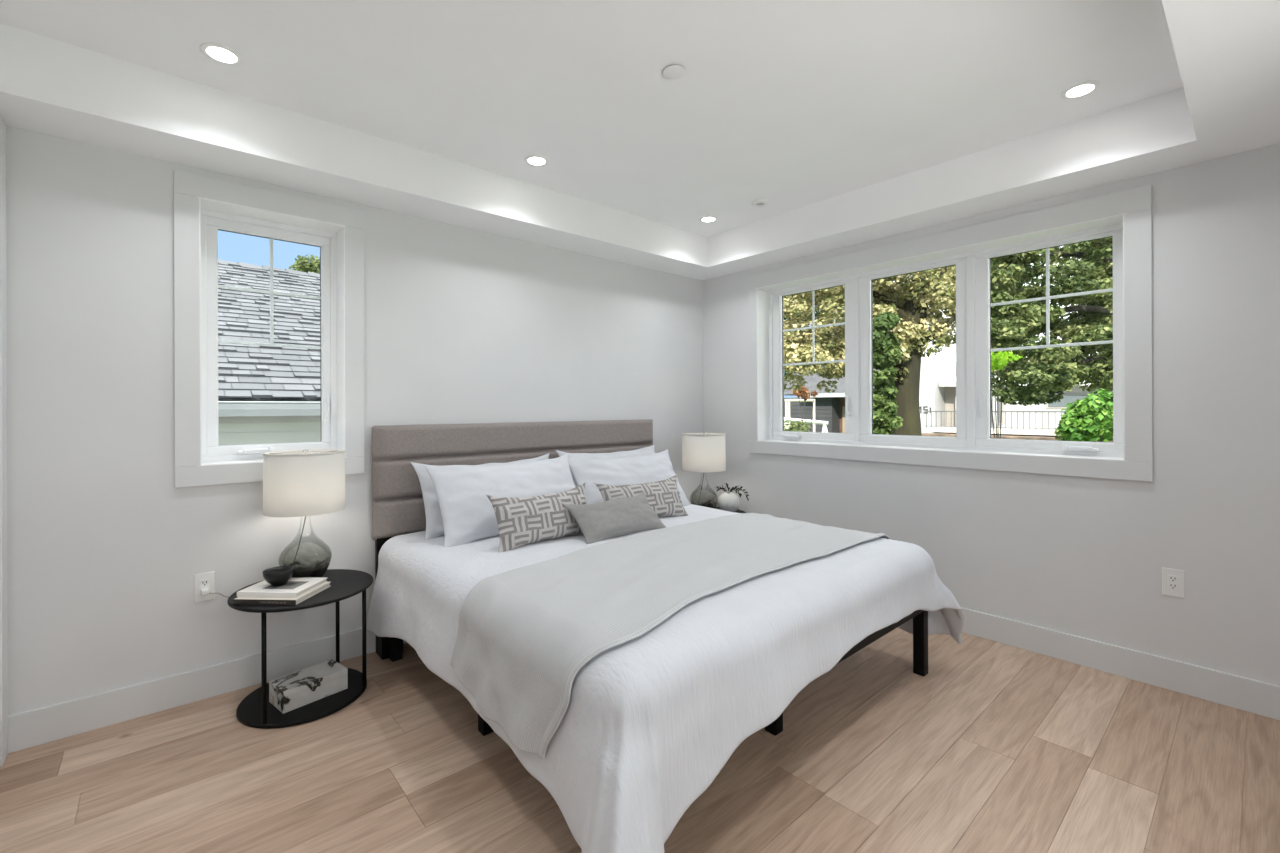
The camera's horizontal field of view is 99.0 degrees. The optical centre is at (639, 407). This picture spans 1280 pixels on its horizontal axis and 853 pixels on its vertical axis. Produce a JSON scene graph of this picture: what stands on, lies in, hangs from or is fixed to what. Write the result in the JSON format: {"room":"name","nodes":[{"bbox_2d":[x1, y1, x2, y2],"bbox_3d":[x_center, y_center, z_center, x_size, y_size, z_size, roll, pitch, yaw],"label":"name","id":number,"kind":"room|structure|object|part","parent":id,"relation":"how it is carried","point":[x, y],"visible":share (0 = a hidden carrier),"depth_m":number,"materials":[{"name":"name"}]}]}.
{"room":"bedroom","nodes":[
{"label":"bedroom","id":0,"kind":"room"},
{"bbox_2d":[5,125,702,715],"bbox_3d":[-1.048,0.360,3.543,4.550,3.950,0.260,0,0,-41],"label":"wall","id":1,"kind":"structure","parent":0,"point":[462,325],"depth_m":2.45,"materials":[{"name":"paint"}]},
{"bbox_2d":[194,572,214,602],"bbox_3d":[-2.007,0.827,2.520,0.076,0.128,0.009,0,0,-41],"label":"wall outlet","id":2,"kind":"object","parent":1,"relation":"attached to","point":[203,580],"visible":0.91,"depth_m":2.52,"materials":[{"name":"white plastic"}]},
{"bbox_2d":[200,579,208,594],"bbox_3d":[-2.006,0.827,2.519,0.034,0.068,0.004,0,0,-41],"label":"receptacle","id":3,"kind":"object","parent":2,"relation":"attached to","point":[204,583],"depth_m":2.52,"materials":[{"name":"white plastic"}]},
{"bbox_2d":[8,628,406,752],"bbox_3d":[-0.960,1.264,3.434,4.014,0.142,0.016,0,0,-41],"label":"baseboard","id":4,"kind":"structure","parent":1,"relation":"attached to","point":[31,728],"depth_m":2.42,"materials":[{"name":"paint"}]},
{"bbox_2d":[173,170,364,487],"bbox_3d":[-1.871,-0.353,2.796,0.783,1.422,0.260,0,0,-41],"label":"window","id":5,"kind":"structure","parent":1,"relation":"in","point":[204,206],"depth_m":2.70,"materials":[{"name":"paint"}]},
{"bbox_3d":[-1.920,0.212,2.750,0.125,0.024,0.029,0,0,-41],"label":"crank handle","id":6,"kind":"part","parent":5,"relation":"part of","materials":[{"name":"white plastic"}]},
{"bbox_3d":[-1.925,-0.348,2.854,0.538,1.168,0.062,0,0,-41],"label":"sash","id":7,"kind":"part","parent":5,"relation":"part of","materials":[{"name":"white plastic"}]},
{"bbox_3d":[-1.925,-0.348,2.855,0.598,1.228,0.100,0,0,-41],"label":"frame","id":8,"kind":"part","parent":5,"relation":"part of","materials":[{"name":"white plastic"}]},
{"bbox_3d":[-1.708,0.003,2.994,0.018,0.130,0.013,0,0,-41],"label":"lock handle","id":9,"kind":"part","parent":5,"relation":"part of","materials":[{"name":"white plastic"}]},
{"bbox_3d":[-1.700,-0.020,2.985,0.012,0.115,0.013,0,0,-41],"label":"lever","id":10,"kind":"part","parent":5,"relation":"part of","materials":[{"name":"white plastic"}]},
{"bbox_2d":[0,0,1279,279],"bbox_3d":[0.259,-1.365,2.047,4.550,0.510,4.240,0,0,-41],"label":"ceiling","id":11,"kind":"structure","parent":0,"point":[856,121],"depth_m":2.32,"materials":[{"name":"paint"}]},
{"bbox_2d":[200,42,242,65],"bbox_3d":[-1.586,-1.338,2.075,0.132,0.006,0.132,0,0,-41],"label":"recessed light","id":12,"kind":"object","parent":11,"relation":"in","point":[214,51],"visible":1,"depth_m":2.07,"materials":[{"name":"white plastic"}]},
{"bbox_2d":[524,155,548,166],"bbox_3d":[-0.563,-1.342,2.977,0.132,0.006,0.132,0,0,-41],"label":"recessed light","id":13,"kind":"object","parent":11,"relation":"in","point":[533,160],"visible":1,"depth_m":2.97,"materials":[{"name":"white plastic"}]},
{"bbox_2d":[663,65,684,78],"bbox_3d":[0.136,-1.343,2.187,0.086,0.010,0.086,0,0,-41],"label":"sprinkler cover","id":14,"kind":"object","parent":11,"relation":"attached to","point":[673,71],"visible":1,"depth_m":2.18,"materials":[{"name":"white plastic"}]},
{"bbox_2d":[699,216,717,222],"bbox_3d":[0.489,-1.346,3.912,0.132,0.006,0.132,0,0,-41],"label":"recessed light","id":15,"kind":"object","parent":11,"relation":"in","point":[706,219],"visible":1,"depth_m":3.91,"materials":[{"name":"white plastic"}]},
{"bbox_2d":[751,199,768,206],"bbox_3d":[0.788,-1.341,3.592,0.114,0.019,0.114,0,0,-41],"label":"ceiling sensor","id":16,"kind":"object","parent":11,"relation":"attached to","point":[758,202],"visible":1,"depth_m":3.57,"materials":[{"name":"white plastic"}]},
{"bbox_2d":[1061,81,1099,99],"bbox_3d":[1.876,-1.351,2.331,0.132,0.006,0.132,0,0,-41],"label":"recessed light","id":17,"kind":"object","parent":11,"relation":"in","point":[1073,92],"visible":1,"depth_m":2.33,"materials":[{"name":"white plastic"}]},
{"bbox_2d":[0,627,1279,852],"bbox_3d":[0.312,1.390,1.976,4.100,0.120,3.989,0,0,-41],"label":"floor","id":18,"kind":"structure","parent":0,"point":[999,747],"depth_m":1.97,"materials":[{"name":"brown wood"}]},
{"bbox_2d":[227,569,372,728],"bbox_3d":[-1.549,1.083,2.528,0.570,0.507,0.570,0,0,-41],"label":"side table","id":19,"kind":"object","parent":18,"relation":"on","point":[255,710],"visible":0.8,"depth_m":2.41,"materials":[{"name":"black wood"}]},
{"bbox_3d":[-1.570,1.081,2.284,0.018,0.476,0.018,0,0,-41],"label":"leg","id":20,"kind":"part","parent":19,"relation":"part of","materials":[{"name":"black metal"}]},
{"bbox_2d":[201,449,344,597],"bbox_3d":[-1.692,0.550,2.558,0.552,0.702,0.366,0,0,-41],"label":"table lamp","id":21,"kind":"object","parent":19,"relation":"on","point":[306,482],"visible":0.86,"depth_m":2.49,"materials":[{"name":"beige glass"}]},
{"bbox_3d":[-1.839,0.860,2.628,0.379,0.084,0.122,0,0,-24],"label":"cord","id":22,"kind":"part","parent":21,"relation":"part of","materials":[{"name":"grey plastic"}]},
{"bbox_3d":[-1.631,0.648,2.602,0.082,0.296,0.006,0,0,-30],"label":"cord","id":23,"kind":"part","parent":21,"relation":"part of","materials":[{"name":"grey plastic"}]},
{"bbox_3d":[-1.601,0.352,2.618,0.336,0.280,0.336,0,0,-41],"label":"lamp shade","id":24,"kind":"part","parent":21,"relation":"part of","materials":[{"name":"white fabric"}]},
{"bbox_3d":[-1.600,0.664,2.618,0.218,0.328,0.218,0,0,-41],"label":"glass","id":25,"kind":"part","parent":21,"relation":"part of","materials":[{"name":"grey glass"}]},
{"bbox_2d":[233,582,330,604],"bbox_3d":[-1.575,0.819,2.423,0.272,0.022,0.246,0,0,3],"label":"book","id":26,"kind":"object","parent":19,"relation":"on","point":[239,600],"visible":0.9,"depth_m":2.31,"materials":[{"name":"beige paper"}]},
{"bbox_2d":[237,577,327,597],"bbox_3d":[-1.586,0.798,2.437,0.268,0.021,0.210,0,0,3],"label":"book","id":27,"kind":"object","parent":26,"relation":"on","point":[294,587],"visible":0.84,"depth_m":2.38,"materials":[{"name":"white paper"}]},
{"bbox_2d":[262,566,294,586],"bbox_3d":[-1.609,0.754,2.436,0.120,0.067,0.120,0,0,-41],"label":"bowl","id":28,"kind":"object","parent":27,"relation":"on","point":[279,575],"visible":1,"depth_m":2.41,"materials":[{"name":"black ceramic"}]},
{"bbox_2d":[263,581,308,588],"bbox_3d":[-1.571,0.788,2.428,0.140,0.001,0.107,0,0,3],"label":"book","id":29,"kind":"object","parent":27,"relation":"on","point":[290,584],"depth_m":2.42,"materials":[{"name":"white paper"}]},
{"bbox_3d":[-1.548,1.328,2.528,0.512,0.018,0.512,0,0,-41],"label":"plate","id":30,"kind":"part","parent":19,"relation":"part of","materials":[{"name":"black metal"}]},
{"bbox_2d":[269,659,347,713],"bbox_3d":[-1.517,1.272,2.509,0.160,0.094,0.270,0,0,38],"label":"box","id":31,"kind":"object","parent":19,"relation":"on","point":[292,691],"visible":1,"depth_m":2.46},
{"bbox_3d":[-1.530,1.081,2.766,0.018,0.476,0.018,0,0,-41],"label":"leg","id":32,"kind":"part","parent":19,"relation":"part of","materials":[{"name":"black metal"}]},
{"bbox_3d":[-1.308,1.080,2.594,0.018,0.476,0.018,0,0,-41],"label":"leg","id":33,"kind":"part","parent":19,"relation":"part of","materials":[{"name":"black metal"}]},
{"bbox_2d":[372,419,927,735],"bbox_3d":[0.005,0.712,2.864,2.055,1.238,2.103,0,0,-41],"label":"bed","id":34,"kind":"object","parent":18,"relation":"on","point":[398,508],"visible":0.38,"depth_m":3.09,"materials":[{"name":"beige fabric"}]},
{"bbox_3d":[-1.363,1.016,2.972,0.110,0.640,0.120,0,0,-41],"label":"headboard post","id":35,"kind":"part","parent":34,"relation":"part of","materials":[{"name":"black metal"}]},
{"bbox_3d":[-1.299,1.173,2.907,0.054,0.326,0.054,0,0,-41],"label":"leg","id":36,"kind":"part","parent":34,"relation":"part of","materials":[{"name":"black metal"}]},
{"bbox_3d":[-0.655,0.607,3.615,2.053,0.214,0.041,0,0,-41],"label":"headboard panel","id":37,"kind":"part","parent":34,"relation":"part of","materials":[{"name":"beige fabric"}]},
{"bbox_3d":[-0.633,1.171,2.255,0.054,0.326,0.054,0,0,-41],"label":"leg","id":38,"kind":"part","parent":34,"relation":"part of","materials":[{"name":"black metal"}]},
{"bbox_3d":[-0.679,0.406,3.642,2.055,0.620,0.033,0,0,-41],"label":"headboard","id":39,"kind":"part","parent":34,"relation":"part of","materials":[{"name":"beige fabric"}]},
{"bbox_3d":[-0.656,0.188,3.615,2.053,0.184,0.041,0,0,-41],"label":"headboard panel","id":40,"kind":"part","parent":34,"relation":"part of","materials":[{"name":"beige fabric"}]},
{"bbox_3d":[-0.656,0.390,3.615,2.053,0.217,0.041,0,0,-41],"label":"headboard panel","id":41,"kind":"part","parent":34,"relation":"part of","materials":[{"name":"beige fabric"}]},
{"bbox_3d":[0.550,1.166,2.249,0.054,0.326,0.054,0,0,-41],"label":"leg","id":42,"kind":"part","parent":34,"relation":"part of","materials":[{"name":"black metal"}]},
{"bbox_3d":[0.032,0.988,2.839,1.970,0.037,2.030,0,0,-41],"label":"frame","id":43,"kind":"part","parent":34,"relation":"part of","materials":[{"name":"black metal"}]},
{"bbox_3d":[1.400,1.163,2.729,0.054,0.326,0.054,0,0,-41],"label":"leg","id":44,"kind":"part","parent":34,"relation":"part of","materials":[{"name":"black metal"}]},
{"bbox_3d":[0.021,0.856,2.850,1.910,0.200,2.000,0,0,-41],"label":"mattress","id":45,"kind":"object","parent":34,"relation":"on","visible":0},
{"bbox_2d":[366,504,964,852],"bbox_3d":[0.049,0.971,2.747,2.427,0.620,2.278,0,0,-41],"label":"duvet","id":46,"kind":"object","parent":45,"relation":"on","point":[649,722],"visible":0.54,"depth_m":1.73,"materials":[{"name":"white fabric"}]},
{"bbox_2d":[411,453,548,538],"bbox_3d":[-0.855,0.501,3.195,0.881,0.411,0.225,0,0,-41],"label":"bed pillow","id":47,"kind":"object","parent":46,"relation":"on","point":[434,527],"visible":0.24,"depth_m":2.94,"materials":[{"name":"white fabric"}]},
{"bbox_2d":[423,454,575,546],"bbox_3d":[-0.700,0.499,3.052,0.919,0.413,0.280,0,0,-42],"label":"bed pillow","id":48,"kind":"object","parent":46,"relation":"on","point":[468,515],"visible":0.67,"depth_m":2.87,"materials":[{"name":"white fabric"}]},
{"bbox_2d":[485,482,585,551],"bbox_3d":[-0.481,0.558,2.782,0.168,0.288,0.607,0,0,44],"label":"patterned cushion","id":49,"kind":"object","parent":46,"relation":"on","point":[521,521],"visible":0.86,"depth_m":2.69,"materials":[{"name":"grey fabric"}]},
{"bbox_2d":[556,445,654,486],"bbox_3d":[-0.158,0.489,3.810,0.888,0.431,0.220,0,0,-41],"label":"bed pillow","id":50,"kind":"object","parent":46,"relation":"on","point":[649,450],"visible":0.23,"depth_m":3.81,"materials":[{"name":"white fabric"}]},
{"bbox_2d":[562,491,665,543],"bbox_3d":[-0.116,0.589,2.923,0.593,0.203,0.211,0,0,-44],"label":"plain cushion","id":51,"kind":"object","parent":46,"relation":"on","point":[597,521],"visible":0.81,"depth_m":2.84,"materials":[{"name":"grey fabric"}]},
{"bbox_2d":[568,449,690,505],"bbox_3d":[-0.057,0.504,3.631,0.909,0.396,0.263,0,0,-40],"label":"bed pillow","id":52,"kind":"object","parent":46,"relation":"on","point":[655,467],"visible":0.62,"depth_m":3.54,"materials":[{"name":"white fabric"}]},
{"bbox_2d":[594,474,687,516],"bbox_3d":[0.028,0.565,3.292,0.643,0.273,0.166,0,0,-38],"label":"patterned cushion","id":53,"kind":"object","parent":46,"relation":"on","point":[663,496],"visible":0.65,"depth_m":3.29,"materials":[{"name":"grey fabric"}]},
{"bbox_2d":[451,513,889,759],"bbox_3d":[0.308,0.835,2.510,2.178,0.390,0.876,0,0,-44],"label":"throw blanket","id":54,"kind":"object","parent":46,"relation":"on","point":[524,634],"visible":0.91,"depth_m":1.97,"materials":[{"name":"grey fabric"}]},
{"bbox_2d":[715,507,745,512],"bbox_3d":[0.550,1.076,4.272,0.570,0.507,0.570,0,0,-41],"label":"side table","id":55,"kind":"object","parent":18,"relation":"on","point":[738,510],"visible":0.07,"depth_m":4.32,"materials":[{"name":"black wood"}]},
{"bbox_2d":[682,432,725,508],"bbox_3d":[0.497,0.505,4.254,0.336,0.630,0.336,0,0,-41],"label":"table lamp","id":56,"kind":"object","parent":55,"relation":"on","point":[701,452],"visible":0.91,"depth_m":4.12,"materials":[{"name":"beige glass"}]},
{"bbox_3d":[0.497,0.344,4.254,0.336,0.280,0.336,0,0,-41],"label":"lamp shade","id":57,"kind":"part","parent":56,"relation":"part of","materials":[{"name":"white fabric"}]},
{"bbox_3d":[0.498,0.656,4.254,0.218,0.328,0.218,0,0,-41],"label":"glass","id":58,"kind":"part","parent":56,"relation":"part of","materials":[{"name":"grey glass"}]},
{"bbox_2d":[717,492,739,511],"bbox_3d":[0.697,0.747,4.300,0.175,0.150,0.175,0,0,-41],"label":"ribbed vase","id":59,"kind":"object","parent":55,"relation":"on","point":[730,502],"visible":0.92,"depth_m":4.24,"materials":[{"name":"white ceramic"}]},
{"bbox_2d":[716,483,748,500],"bbox_3d":[0.722,0.665,4.298,0.281,0.152,0.050,0,0,-5],"label":"leafy sprig","id":60,"kind":"object","parent":59,"relation":"in","point":[736,487],"visible":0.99,"depth_m":4.30,"materials":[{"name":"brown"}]},
{"bbox_2d":[703,143,1279,685],"bbox_3d":[1.962,0.349,3.365,0.260,3.950,3.980,0,0,-41],"label":"wall","id":61,"kind":"structure","parent":0,"point":[1085,557],"depth_m":2.60,"materials":[{"name":"paint"}]},
{"bbox_2d":[748,185,1152,481],"bbox_3d":[1.749,-0.351,3.575,0.260,1.416,2.369,0,0,-41],"label":"window","id":62,"kind":"structure","parent":61,"relation":"in","point":[1125,216],"depth_m":3.30,"materials":[{"name":"paint"}]},
{"bbox_3d":[1.156,0.217,4.251,0.029,0.024,0.125,0,0,-41],"label":"crank handle","id":63,"kind":"part","parent":62,"relation":"part of","materials":[{"name":"white plastic"}]},
{"bbox_3d":[1.323,-0.340,4.180,0.062,1.160,0.687,0,0,-41],"label":"sash","id":64,"kind":"part","parent":62,"relation":"part of","materials":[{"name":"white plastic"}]},
{"bbox_3d":[1.489,-0.032,3.919,0.013,0.115,0.012,0,0,-41],"label":"lever","id":65,"kind":"part","parent":62,"relation":"part of","materials":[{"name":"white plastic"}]},
{"bbox_3d":[1.804,-0.341,3.632,0.062,1.160,0.691,0,0,-41],"label":"sash","id":66,"kind":"part","parent":62,"relation":"part of","materials":[{"name":"white plastic"}]},
{"bbox_3d":[1.803,-0.341,3.635,0.100,1.208,2.188,0,0,-41],"label":"frame","id":67,"kind":"part","parent":62,"relation":"part of","materials":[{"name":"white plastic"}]},
{"bbox_3d":[2.044,-0.034,3.286,0.013,0.115,0.012,0,0,-41],"label":"lever","id":68,"kind":"part","parent":62,"relation":"part of","materials":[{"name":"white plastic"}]},
{"bbox_3d":[2.053,-0.011,3.294,0.013,0.130,0.018,0,0,-41],"label":"lock handle","id":69,"kind":"part","parent":62,"relation":"part of","materials":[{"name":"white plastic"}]},
{"bbox_3d":[2.283,-0.343,3.086,0.062,1.160,0.682,0,0,-41],"label":"sash","id":70,"kind":"part","parent":62,"relation":"part of","materials":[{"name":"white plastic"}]},
{"bbox_3d":[2.331,0.213,2.914,0.029,0.024,0.125,0,0,-41],"label":"crank handle","id":71,"kind":"part","parent":62,"relation":"part of","materials":[{"name":"white plastic"}]},
{"bbox_2d":[960,607,1279,719],"bbox_3d":[1.776,1.254,3.372,0.016,0.142,3.720,0,0,-41],"label":"baseboard","id":72,"kind":"structure","parent":61,"relation":"attached to","point":[1239,692],"depth_m":2.65,"materials":[{"name":"paint"}]},
{"bbox_2d":[1162,567,1184,597],"bbox_3d":[2.494,0.819,2.558,0.009,0.128,0.076,0,0,-41],"label":"wall outlet","id":73,"kind":"object","parent":61,"relation":"attached to","point":[1173,580],"visible":1,"depth_m":2.55,"materials":[{"name":"white plastic"}]},
{"bbox_2d":[1168,575,1177,590],"bbox_3d":[2.493,0.819,2.557,0.004,0.068,0.034,0,0,-41],"label":"receptacle","id":74,"kind":"object","parent":73,"relation":"attached to","point":[1172,579],"depth_m":2.56,"materials":[{"name":"white plastic"}]},
{"bbox_3d":[-1.347,0.361,0.632,0.260,3.950,3.720,0,0,-41],"label":"wall","id":75,"kind":"structure","parent":0,"visible":0},
{"bbox_2d":[0,117,7,766],"bbox_3d":[-2.424,0.125,2.071,0.022,2.430,0.102,0,0,-41],"label":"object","id":76,"kind":"structure","parent":75,"relation":"attached to","point":[3,286],"depth_m":2.06,"materials":[{"name":"paint"}]},
{"label":"outside","id":77,"kind":"structure","parent":0,"visible":0},
{"bbox_3d":[5.689,2.060,29.242,100.000,2.000,90.000,0,0,-41],"label":"ground","id":78,"kind":"structure","parent":77,"visible":0},
{"bbox_2d":[218,259,320,444],"bbox_3d":[-5.524,0.210,6.692,9.981,4.184,7.102,0,0,-41],"label":"house","id":79,"kind":"structure","parent":78,"relation":"on","point":[267,394],"depth_m":4.96,"materials":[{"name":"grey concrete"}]},
{"bbox_2d":[289,254,319,273],"bbox_3d":[-12.863,-1.850,21.918,1.896,8.459,2.337,0,0,-41],"label":"leafy tree","id":80,"kind":"object","parent":78,"relation":"on","point":[302,264],"visible":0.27,"depth_m":21.34,"materials":[{"name":"green plant"}]},
{"bbox_2d":[784,419,811,431],"bbox_3d":[3.823,0.936,13.888,1.118,1.267,0.834,0,0,-41],"label":"shrub","id":81,"kind":"object","parent":78,"relation":"on","point":[793,426],"visible":0.34,"depth_m":13.84,"materials":[{"name":"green plant"}]},
{"bbox_2d":[785,399,814,431],"bbox_3d":[5.817,0.398,19.899,1.100,1.424,0.100,0,0,33],"label":"timber arbour","id":82,"kind":"object","parent":78,"relation":"on","point":[787,401],"visible":0.5,"depth_m":20.04,"materials":[{"name":"white wood"}]},
{"bbox_3d":[5.404,0.424,20.170,0.060,1.374,0.060,0,0,-41],"label":"post","id":83,"kind":"part","parent":82,"relation":"part of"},
{"bbox_3d":[5.486,0.424,20.116,0.060,1.373,0.060,0,0,-41],"label":"post","id":84,"kind":"part","parent":82,"relation":"part of","materials":[{"name":"white wood"}]},
{"bbox_3d":[6.246,0.424,19.618,0.060,1.367,0.060,0,0,-41],"label":"post","id":85,"kind":"part","parent":82,"relation":"part of","materials":[{"name":"white wood"}]},
{"bbox_2d":[792,386,817,431],"bbox_3d":[4.513,0.466,15.040,0.612,2.200,0.996,0,0,1],"label":"shrub","id":86,"kind":"object","parent":78,"relation":"on","point":[802,393],"visible":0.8,"depth_m":14.88,"materials":[{"name":"brown plant"}]},
{"bbox_2d":[784,417,827,431],"bbox_3d":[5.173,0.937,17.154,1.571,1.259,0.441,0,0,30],"label":"trestle table","id":87,"kind":"object","parent":78,"relation":"on","point":[824,423],"visible":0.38,"depth_m":17.00,"materials":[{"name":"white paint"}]},
{"bbox_2d":[784,293,873,397],"bbox_3d":[8.767,-3.940,30.031,9.124,10.348,5.776,0,0,1],"label":"leafy tree","id":88,"kind":"object","parent":78,"relation":"on","point":[799,313],"visible":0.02,"depth_m":28.98,"materials":[{"name":"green plant"}]},
{"bbox_2d":[784,368,879,432],"bbox_3d":[8.760,-0.301,24.295,4.900,2.800,4.900,0,0,-41],"label":"garage","id":89,"kind":"structure","parent":78,"relation":"on","point":[830,407],"depth_m":22.75,"materials":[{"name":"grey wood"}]},
{"bbox_3d":[8.558,0.525,22.271,0.080,1.150,0.630,0,0,-41],"label":"door","id":90,"kind":"part","parent":89,"relation":"part of","materials":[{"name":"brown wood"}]},
{"bbox_2d":[784,265,955,435],"bbox_3d":[3.575,-0.566,8.300,3.931,4.569,1.990,0,0,4],"label":"leafy tree","id":91,"kind":"object","parent":78,"relation":"on","point":[910,299],"visible":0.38,"depth_m":7.83,"materials":[{"name":"green plant"}]},
{"bbox_2d":[873,311,902,434],"bbox_3d":[3.159,0.237,7.196,0.556,3.016,0.709,0,0,17],"label":"leafy tree","id":92,"kind":"object","parent":78,"relation":"on","point":[886,353],"visible":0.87,"depth_m":7.00,"materials":[{"name":"green plant"}]},
{"bbox_2d":[954,257,1043,386],"bbox_3d":[18.401,-4.310,27.992,6.690,11.017,4.033,0,0,-41],"label":"leafy tree","id":93,"kind":"object","parent":78,"relation":"on","point":[1019,284],"visible":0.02,"depth_m":26.88,"materials":[{"name":"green plant"}]},
{"bbox_2d":[991,350,1022,437],"bbox_3d":[6.842,0.182,10.436,1.209,2.750,0.755,0,0,-31],"label":"shrub","id":94,"kind":"object","parent":78,"relation":"on","point":[999,360],"visible":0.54,"depth_m":10.30,"materials":[{"name":"green plant"}]},
{"bbox_2d":[919,345,1112,438],"bbox_3d":[14.351,-0.697,17.548,6.800,4.450,8.580,0,0,-41],"label":"house","id":95,"kind":"structure","parent":78,"relation":"on","point":[937,388],"depth_m":18.68,"materials":[{"name":"paint"}]},
{"bbox_2d":[925,411,1064,430],"bbox_3d":[11.782,0.383,15.401,0.050,0.570,7.150,0,0,-41],"label":"porch railing","id":96,"kind":"object","parent":95,"relation":"on","point":[941,426],"visible":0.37,"depth_m":16.24,"materials":[{"name":"grey metal"}]},
{"bbox_3d":[11.781,0.118,15.401,0.050,0.040,7.150,0,0,-41],"label":"rail","id":97,"kind":"part","parent":96,"relation":"part of","materials":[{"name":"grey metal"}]},
{"bbox_3d":[11.783,0.598,15.401,0.030,0.020,7.150,0,0,-41],"label":"rail","id":98,"kind":"part","parent":96,"relation":"part of","materials":[{"name":"grey metal"}]},
{"bbox_3d":[11.493,0.039,17.684,0.120,1.300,0.120,0,0,-41],"label":"porch post","id":99,"kind":"part","parent":95,"relation":"part of","materials":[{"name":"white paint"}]},
{"bbox_2d":[922,433,1112,441],"bbox_3d":[11.925,1.207,14.885,0.330,0.760,8.190,0,0,-41],"label":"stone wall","id":100,"kind":"structure","parent":78,"relation":"on","point":[923,434],"depth_m":15.95,"materials":[{"name":"grey stone"}]},
{"bbox_2d":[991,237,1112,405],"bbox_3d":[6.546,-1.208,8.275,4.046,5.837,2.154,0,0,-7],"label":"leafy tree","id":101,"kind":"object","parent":78,"relation":"on","point":[1054,370],"visible":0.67,"depth_m":7.82,"materials":[{"name":"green plant"}]},
{"bbox_2d":[1054,428,1068,440],"bbox_3d":[5.688,0.866,7.203,0.383,1.394,0.934,0,0,38],"label":"shrub","id":102,"kind":"object","parent":78,"relation":"on","point":[1058,437],"visible":0.05,"depth_m":7.01,"materials":[{"name":"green plant"}]},
{"bbox_2d":[1056,388,1112,441],"bbox_3d":[5.381,0.666,6.454,1.461,1.794,0.708,0,0,-41],"label":"shrub","id":103,"kind":"object","parent":78,"relation":"on","point":[1094,423],"visible":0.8,"depth_m":6.13,"materials":[{"name":"green plant"}]},
{"bbox_2d":[1070,258,1111,356],"bbox_3d":[24.200,-4.486,28.046,5.988,12.164,3.820,0,0,-41],"label":"leafy tree","id":104,"kind":"object","parent":78,"relation":"on","point":[1089,303],"visible":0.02,"depth_m":27.92,"materials":[{"name":"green plant"}]}
]}

